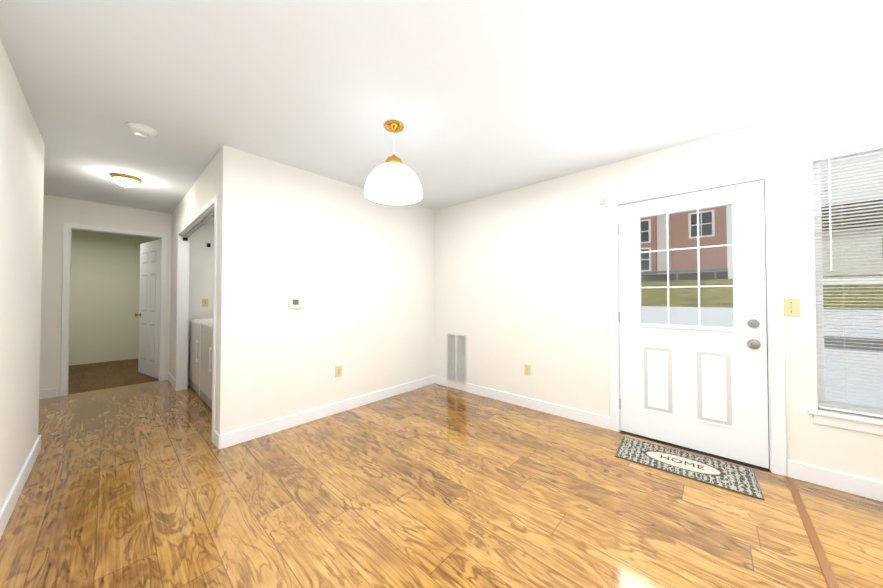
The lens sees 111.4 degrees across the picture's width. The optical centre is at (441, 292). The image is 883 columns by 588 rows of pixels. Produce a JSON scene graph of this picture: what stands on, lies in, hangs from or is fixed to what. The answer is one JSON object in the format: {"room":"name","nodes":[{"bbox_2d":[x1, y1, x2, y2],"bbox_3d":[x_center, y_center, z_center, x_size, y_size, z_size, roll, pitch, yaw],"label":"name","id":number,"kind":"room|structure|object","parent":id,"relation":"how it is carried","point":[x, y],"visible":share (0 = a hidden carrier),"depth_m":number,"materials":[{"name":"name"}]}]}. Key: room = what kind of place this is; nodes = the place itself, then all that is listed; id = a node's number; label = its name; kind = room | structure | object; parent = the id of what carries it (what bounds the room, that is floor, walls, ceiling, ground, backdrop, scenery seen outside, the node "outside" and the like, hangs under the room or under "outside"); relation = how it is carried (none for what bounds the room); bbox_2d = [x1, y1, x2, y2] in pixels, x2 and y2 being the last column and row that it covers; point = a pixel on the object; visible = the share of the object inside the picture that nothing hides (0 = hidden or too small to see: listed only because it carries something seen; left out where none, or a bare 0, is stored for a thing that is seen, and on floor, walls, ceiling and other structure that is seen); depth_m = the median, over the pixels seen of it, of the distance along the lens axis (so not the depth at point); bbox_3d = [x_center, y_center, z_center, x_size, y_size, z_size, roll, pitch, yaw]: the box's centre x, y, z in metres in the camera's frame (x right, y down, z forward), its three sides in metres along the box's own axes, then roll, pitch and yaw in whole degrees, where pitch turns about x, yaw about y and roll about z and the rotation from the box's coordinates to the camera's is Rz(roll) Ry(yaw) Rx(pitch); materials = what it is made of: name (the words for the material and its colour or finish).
{"room":"empty dining room","nodes":[
{"label":"empty dining room","id":0,"kind":"room"},
{"bbox_2d":[0,39,44,509],"bbox_3d":[-0.882,-0.009,0.229,6.350,2.440,0.120,-1,-1,42],"label":"wall","id":1,"kind":"structure","parent":0,"point":[22,147],"depth_m":1.79,"materials":[{"name":"beige paint"}]},
{"bbox_2d":[0,435,40,537],"bbox_3d":[-0.843,1.156,0.264,6.364,0.112,0.014,-1,-1,42],"label":"baseboard","id":2,"kind":"structure","parent":1,"relation":"attached to","point":[8,506],"depth_m":1.76,"materials":[{"name":"white paint"}]},
{"bbox_2d":[39,194,171,396],"bbox_3d":[-4.652,0.050,3.775,0.100,2.440,2.066,-1,-1,42],"label":"wall","id":3,"kind":"structure","parent":0,"point":[58,212],"depth_m":3.68,"materials":[{"name":"beige paint"}]},
{"bbox_2d":[39,388,56,399],"bbox_3d":[-4.974,1.206,3.316,0.014,0.112,0.922,-1,-1,42],"label":"baseboard","id":4,"kind":"structure","parent":3,"relation":"attached to","point":[47,393],"depth_m":3.60,"materials":[{"name":"white paint"}]},
{"bbox_2d":[60,223,166,395],"bbox_3d":[-4.371,0.210,4.074,0.120,2.128,0.946,-1,-1,42],"label":"door frame","id":5,"kind":"structure","parent":3,"relation":"attached to","point":[65,319],"depth_m":3.78,"materials":[{"name":"white paint"}]},
{"bbox_2d":[69,229,158,365],"bbox_3d":[-6.040,0.086,5.966,0.100,2.440,3.450,-1,-1,42],"label":"wall","id":6,"kind":"structure","parent":0,"point":[104,293],"depth_m":5.62,"materials":[{"name":"paint"}]},
{"bbox_2d":[188,219,213,384],"bbox_3d":[-3.294,0.061,4.454,0.100,2.440,0.764,-1,-1,42],"label":"wall","id":7,"kind":"structure","parent":0,"point":[201,268],"depth_m":4.26,"materials":[{"name":"beige paint"}]},
{"bbox_2d":[202,299,207,306],"bbox_3d":[-3.368,0.148,4.293,0.010,0.115,0.072,-1,-1,42],"label":"electrical outlet","id":8,"kind":"object","parent":7,"relation":"attached to","point":[204,302],"visible":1,"depth_m":4.29,"materials":[{"name":"beige plastic"}]},
{"bbox_2d":[169,145,237,434],"bbox_3d":[-2.843,0.044,3.463,3.000,2.440,0.100,-1,-1,42],"label":"wall","id":9,"kind":"structure","parent":0,"point":[219,176],"depth_m":2.48,"materials":[{"name":"beige paint"}]},
{"bbox_2d":[167,372,174,388],"bbox_3d":[-3.732,1.220,4.170,0.708,0.112,0.016,-1,-1,42],"label":"baseboard","id":10,"kind":"structure","parent":9,"relation":"attached to","point":[171,379],"depth_m":4.17,"materials":[{"name":"white paint"}]},
{"bbox_2d":[175,195,217,442],"bbox_3d":[-2.634,0.227,3.259,2.116,2.068,0.116,-1,-1,42],"label":"trim","id":11,"kind":"structure","parent":9,"relation":"attached to","point":[182,306],"depth_m":3.90,"materials":[{"name":"white paint"}]},
{"bbox_2d":[183,211,213,240],"bbox_3d":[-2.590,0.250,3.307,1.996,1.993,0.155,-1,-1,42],"label":"closet track","id":12,"kind":"object","parent":9,"relation":"attached to","point":[208,218],"visible":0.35,"depth_m":3.30,"materials":[{"name":"grey metal"}]},
{"bbox_2d":[235,150,434,430],"bbox_3d":[-0.968,0.044,3.440,0.190,2.440,2.384,-1,-1,42],"label":"wall","id":13,"kind":"structure","parent":0,"point":[353,266],"depth_m":3.04,"materials":[{"name":"beige paint"}]},
{"bbox_2d":[289,297,303,307],"bbox_3d":[-1.367,0.094,2.838,0.029,0.096,0.130,-1,-1,42],"label":"thermostat","id":14,"kind":"object","parent":13,"relation":"attached to","point":[294,302],"visible":1,"depth_m":2.83,"materials":[{"name":"white plastic"}]},
{"bbox_2d":[218,375,434,448],"bbox_3d":[-0.931,1.206,3.310,0.014,0.112,2.498,-1,-1,42],"label":"baseboard","id":15,"kind":"structure","parent":13,"relation":"attached to","point":[232,438],"depth_m":2.94,"materials":[{"name":"white paint"}]},
{"bbox_2d":[335,365,341,377],"bbox_3d":[-1.079,0.830,3.159,0.010,0.115,0.072,-1,-1,42],"label":"electrical outlet","id":16,"kind":"object","parent":13,"relation":"attached to","point":[338,371],"visible":1,"depth_m":3.15,"materials":[{"name":"beige plastic"}]},
{"bbox_2d":[0,358,882,587],"bbox_3d":[-1.720,1.299,2.672,11.300,0.105,4.800,-1,-1,42],"label":"floor","id":17,"kind":"structure","parent":0,"point":[151,485],"depth_m":1.72,"materials":[{"name":"laminate"}]},
{"bbox_2d":[189,318,212,395],"bbox_3d":[-2.931,0.745,4.100,0.670,1.060,0.724,-1,-1,42],"label":"dryer","id":18,"kind":"object","parent":17,"relation":"on","point":[194,355],"visible":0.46,"depth_m":3.80,"materials":[{"name":"white metal"}]},
{"bbox_2d":[200,322,212,408],"bbox_3d":[-2.401,0.737,3.620,0.670,1.060,0.724,-1,-1,42],"label":"washer","id":19,"kind":"object","parent":17,"relation":"on","point":[206,354],"visible":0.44,"depth_m":3.35,"materials":[{"name":"white metal"}]},
{"bbox_2d":[615,437,764,499],"bbox_3d":[1.742,1.238,2.188,0.780,0.010,0.400,-1,-1,39],"label":"doormat","id":20,"kind":"object","parent":17,"relation":"on","point":[736,478],"visible":1,"depth_m":2.13,"materials":[{"name":"grey fabric"}]},
{"bbox_2d":[0,0,882,213],"bbox_3d":[-1.720,-1.238,2.714,11.300,0.100,4.800,-1,-1,42],"label":"ceiling","id":21,"kind":"structure","parent":0,"point":[478,99],"depth_m":1.71,"materials":[{"name":"paint"}]},
{"bbox_2d":[111,173,141,187],"bbox_3d":[-3.243,-1.129,3.101,0.220,0.106,0.220,-1,-1,42],"label":"light","id":22,"kind":"object","parent":21,"relation":"attached to","point":[126,181],"visible":1,"depth_m":3.05,"materials":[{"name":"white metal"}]},
{"bbox_2d":[125,122,157,137],"bbox_3d":[-2.185,-1.176,2.198,0.168,0.042,0.168,-1,-1,42],"label":"smoke detector","id":23,"kind":"object","parent":21,"relation":"attached to","point":[142,130],"visible":1,"depth_m":2.17,"materials":[{"name":"white plastic"}]},
{"bbox_2d":[364,120,422,204],"bbox_3d":[-0.341,-0.942,2.160,0.414,0.510,0.414,-1,-1,42],"label":"pendant light","id":24,"kind":"object","parent":21,"relation":"hanging from","point":[392,180],"visible":1,"depth_m":2.10,"materials":[{"name":"white glass"}]},
{"bbox_2d":[435,91,882,481],"bbox_3d":[1.861,0.030,2.586,5.450,2.440,0.150,-1,-1,42],"label":"wall","id":25,"kind":"structure","parent":0,"point":[521,276],"depth_m":2.91,"materials":[{"name":"beige paint"}]},
{"bbox_2d":[446,333,466,384],"bbox_3d":[0.196,0.868,3.974,0.350,0.640,0.012,-1,-1,42],"label":"air vent grille","id":26,"kind":"object","parent":25,"relation":"attached to","point":[456,358],"visible":1,"depth_m":3.96,"materials":[{"name":"white metal"}]},
{"bbox_2d":[524,364,530,375],"bbox_3d":[0.943,0.852,3.299,0.072,0.115,0.010,-1,-1,42],"label":"electrical outlet","id":27,"kind":"object","parent":25,"relation":"attached to","point":[527,369],"visible":1,"depth_m":3.29,"materials":[{"name":"beige plastic"}]},
{"bbox_2d":[435,375,882,501],"bbox_3d":[1.867,1.192,2.451,5.286,0.112,0.014,-1,-1,42],"label":"baseboard","id":28,"kind":"structure","parent":25,"relation":"attached to","point":[856,485],"depth_m":2.02,"materials":[{"name":"white paint"}]},
{"bbox_2d":[618,179,769,469],"bbox_3d":[1.930,0.223,2.413,0.928,2.039,0.120,-1,-1,42],"label":"entry door","id":29,"kind":"structure","parent":25,"relation":"in","point":[699,387],"depth_m":2.34,"materials":[{"name":"white paint"}]},
{"bbox_2d":[620,431,769,471],"bbox_3d":[1.984,1.246,2.446,0.917,0.004,0.162,-1,-1,42],"label":"sill","id":30,"kind":"structure","parent":25,"relation":"attached to","point":[698,452],"depth_m":2.33,"materials":[{"name":"black rubber"}]},
{"bbox_2d":[608,164,786,475],"bbox_3d":[1.982,0.187,2.462,1.067,2.121,0.168,-1,-1,42],"label":"door frame","id":31,"kind":"structure","parent":25,"relation":"attached to","point":[770,176],"depth_m":2.09,"materials":[{"name":"white paint"}]},
{"bbox_2d":[784,298,799,315],"bbox_3d":[2.354,0.101,2.027,0.078,0.120,0.018,-1,-1,42],"label":"light switch","id":32,"kind":"object","parent":25,"relation":"attached to","point":[791,306],"visible":1,"depth_m":2.02,"materials":[{"name":"beige plastic"}]},
{"bbox_2d":[808,149,882,435],"bbox_3d":[2.843,-0.030,1.667,1.080,1.750,0.165,-1,-1,42],"label":"window","id":33,"kind":"structure","parent":25,"relation":"in","point":[851,422],"depth_m":1.94,"materials":[{"name":"white paint"}]},
{"bbox_2d":[813,143,882,417],"bbox_3d":[2.830,-0.078,1.654,0.988,1.651,0.040,-1,-1,42],"label":"window blinds","id":34,"kind":"object","parent":33,"relation":"attached to","point":[840,154],"visible":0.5,"depth_m":1.90,"materials":[{"name":"white plastic"}]},
{"bbox_3d":[-4.528,0.053,3.989,0.004,2.440,2.550,-1,-1,42],"label":"wall","id":35,"kind":"structure","parent":0,"visible":0},
{"bbox_2d":[134,239,160,378],"bbox_3d":[-4.518,0.244,4.632,0.804,2.055,0.259,-1,-1,42],"label":"hall door","id":36,"kind":"structure","parent":35,"relation":"in","point":[149,318],"depth_m":4.62,"materials":[{"name":"white paint"}]},
{"label":"outside","id":37,"kind":"structure","parent":0,"visible":0},
{"bbox_2d":[641,206,727,281],"bbox_3d":[17.307,-3.690,27.553,12.600,11.300,10.200,-1,-1,42],"label":"house","id":38,"kind":"structure","parent":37,"point":[685,225],"depth_m":21.77,"materials":[{"name":"red brick"}]},
{"bbox_2d":[641,274,882,407],"bbox_3d":[37.582,0.617,30.945,100.000,3.000,89.840,-1,-1,42],"label":"ground","id":39,"kind":"structure","parent":37,"point":[690,317],"depth_m":9.77,"materials":[{"name":"grey concrete"}]},
{"bbox_2d":[821,197,882,275],"bbox_3d":[25.714,-2.014,19.974,7.000,7.700,8.700,-1,-1,42],"label":"house","id":40,"kind":"structure","parent":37,"point":[862,261],"depth_m":16.69,"materials":[{"name":"white"}]},
{"bbox_2d":[824,336,882,352],"bbox_3d":[28.846,0.851,-11.321,56.200,0.200,1.400,-1,-1,42],"label":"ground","id":41,"kind":"structure","parent":37,"point":[851,345],"depth_m":6.65,"materials":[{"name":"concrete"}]}
]}

